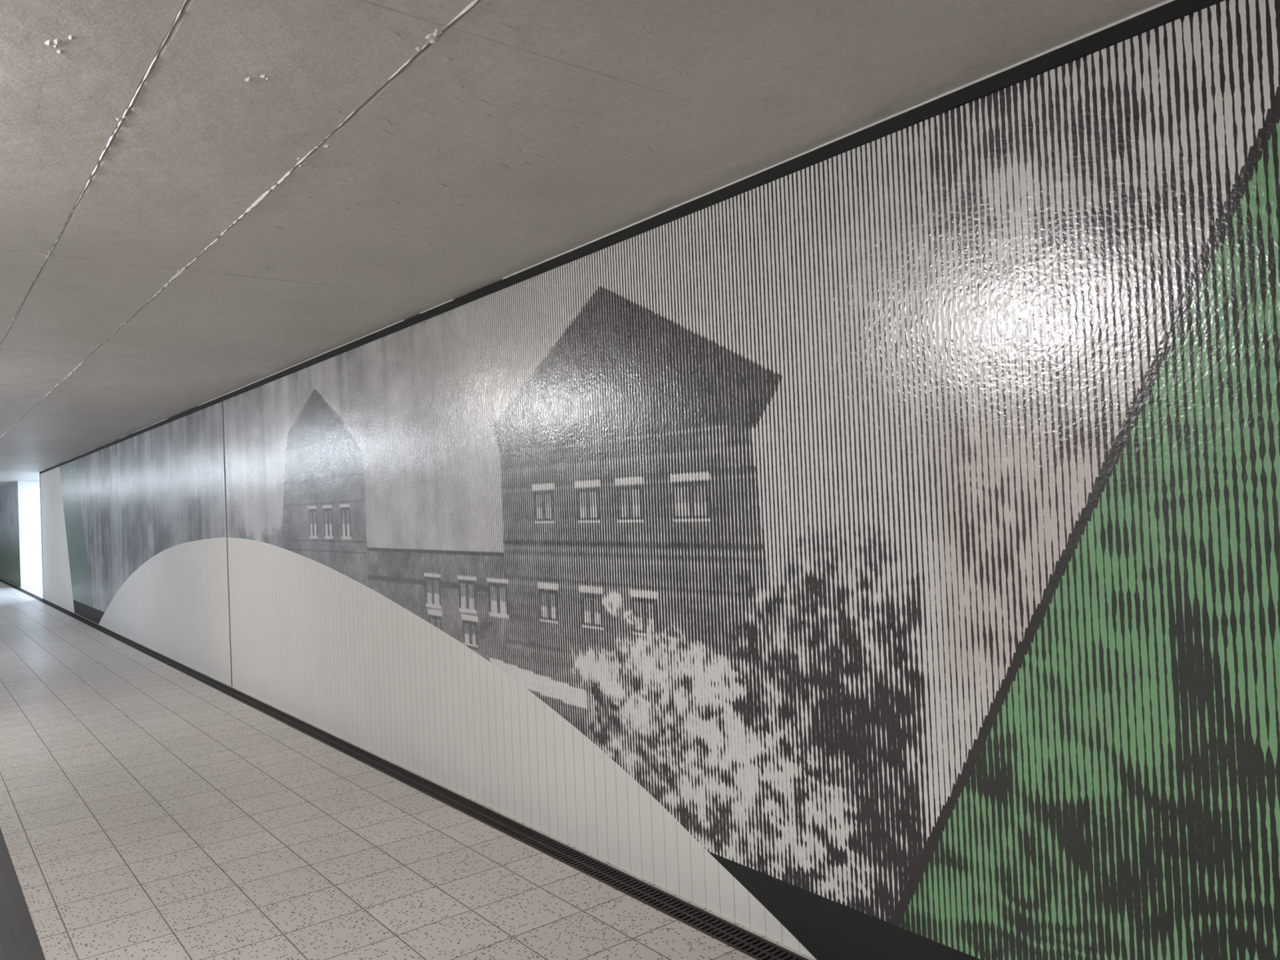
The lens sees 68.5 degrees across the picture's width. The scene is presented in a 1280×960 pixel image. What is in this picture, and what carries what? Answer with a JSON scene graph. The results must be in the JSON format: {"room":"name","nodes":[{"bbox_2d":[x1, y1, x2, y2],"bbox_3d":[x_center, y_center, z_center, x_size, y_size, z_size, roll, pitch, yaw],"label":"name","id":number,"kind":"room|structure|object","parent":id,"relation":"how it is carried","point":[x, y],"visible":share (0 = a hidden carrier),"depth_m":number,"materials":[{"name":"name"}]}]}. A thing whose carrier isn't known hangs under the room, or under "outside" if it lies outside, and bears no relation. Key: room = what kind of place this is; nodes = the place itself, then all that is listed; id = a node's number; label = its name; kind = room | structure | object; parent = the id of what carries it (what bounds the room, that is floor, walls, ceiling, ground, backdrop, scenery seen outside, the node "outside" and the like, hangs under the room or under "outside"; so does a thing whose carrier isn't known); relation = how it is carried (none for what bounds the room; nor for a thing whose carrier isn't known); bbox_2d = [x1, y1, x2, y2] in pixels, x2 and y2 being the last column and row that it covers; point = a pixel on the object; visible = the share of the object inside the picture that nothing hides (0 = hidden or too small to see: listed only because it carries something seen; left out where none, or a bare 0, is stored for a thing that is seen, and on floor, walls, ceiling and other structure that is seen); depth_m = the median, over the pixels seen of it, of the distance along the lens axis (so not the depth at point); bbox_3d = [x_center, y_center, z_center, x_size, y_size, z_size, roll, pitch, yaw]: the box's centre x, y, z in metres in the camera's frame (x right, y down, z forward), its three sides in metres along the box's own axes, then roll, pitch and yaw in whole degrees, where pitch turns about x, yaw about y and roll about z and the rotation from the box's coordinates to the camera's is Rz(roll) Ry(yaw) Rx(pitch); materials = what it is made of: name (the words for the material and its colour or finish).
{"room":"pedestrian underpass","nodes":[
{"label":"pedestrian underpass","id":0,"kind":"room"},
{"bbox_2d":[0,480,21,587],"bbox_3d":[-19.037,1.592,27.859,0.001,2.600,12.600,-1,-1,-38],"label":"wall","id":1,"kind":"structure","parent":0,"point":[10,558],"depth_m":24.83,"materials":[{"name":"paint"}]},
{"bbox_2d":[17,480,42,587],"bbox_3d":[-12.069,1.186,22.413,4.195,2.600,4.600,-1,-1,-38],"label":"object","id":2,"kind":"structure","parent":0,"point":[28,491],"depth_m":23.05,"materials":[{"name":"white"}]},
{"bbox_2d":[0,577,816,959],"bbox_3d":[-9.552,2.238,14.016,10.700,0.060,46.000,-1,-1,-38],"label":"floor","id":3,"kind":"structure","parent":0,"point":[148,811],"depth_m":4.32,"materials":[{"name":"tile"}]},
{"bbox_2d":[0,827,45,959],"bbox_3d":[-10.283,2.229,13.440,0.300,0.017,46.000,-1,-1,-38],"label":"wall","id":4,"kind":"structure","parent":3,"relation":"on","point":[19,939],"depth_m":3.60,"materials":[{"name":"stone"}]},
{"bbox_2d":[0,578,808,959],"bbox_3d":[-8.709,2.213,14.683,0.120,0.057,46.000,-1,-1,-38],"label":"floor drain grating","id":5,"kind":"object","parent":3,"relation":"on","point":[758,948],"visible":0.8,"depth_m":4.27,"materials":[{"name":"metal"}]},
{"bbox_2d":[231,0,697,244],"bbox_3d":[-0.569,-1.000,2.942,1.041,0.004,1.972,-1,-1,-38],"label":"scuff","id":6,"kind":"object","parent":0,"point":[489,4],"depth_m":2.70,"materials":[{"name":"grey concrete"}]},
{"bbox_2d":[0,0,1167,488],"bbox_3d":[-9.663,-0.389,14.070,10.700,0.001,46.000,-1,-1,-38],"label":"ceiling","id":7,"kind":"structure","parent":0,"point":[763,84],"depth_m":2.78,"materials":[{"name":"paint"}]},
{"bbox_2d":[0,0,478,463],"bbox_3d":[-9.185,-0.445,12.092,2.600,0.009,29.700,-1,-1,-38],"label":"joint","id":8,"kind":"object","parent":7,"relation":"attached to","point":[433,38],"depth_m":2.77,"materials":[{"name":"grey concrete"}]},
{"bbox_2d":[40,0,1279,959],"bbox_3d":[-3.381,0.523,8.014,0.001,2.600,28.800,-1,-1,-38],"label":"wall","id":9,"kind":"structure","parent":0,"point":[871,550],"depth_m":2.89,"materials":[{"name":"paint"}]},
{"bbox_2d":[39,471,44,598],"bbox_3d":[-12.288,1.131,19.293,0.014,2.600,0.030,-1,-1,-38],"label":"trim","id":10,"kind":"structure","parent":9,"relation":"attached to","point":[39,472],"depth_m":19.28,"materials":[{"name":"grey metal"}]},
{"bbox_2d":[222,400,232,686],"bbox_3d":[-3.696,0.567,8.414,0.005,2.555,0.022,-1,-1,-38],"label":"expansion joint","id":11,"kind":"object","parent":9,"relation":"attached to","point":[222,401],"visible":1,"depth_m":8.41,"materials":[{"name":"grey metal"}]},
{"bbox_2d":[40,0,1175,471],"bbox_3d":[-5.359,-0.642,10.468,0.013,0.006,22.600,-1,-1,-38],"label":"trim","id":12,"kind":"structure","parent":9,"relation":"attached to","point":[1167,1],"depth_m":2.89,"materials":[{"name":"grey metal"}]},
{"bbox_2d":[40,0,1224,474],"bbox_3d":[-3.439,-0.751,8.037,0.010,0.042,28.800,-1,-1,-38],"label":"trim","id":13,"kind":"structure","parent":9,"relation":"attached to","point":[1173,11],"depth_m":2.93,"materials":[{"name":"black metal"}]}
]}

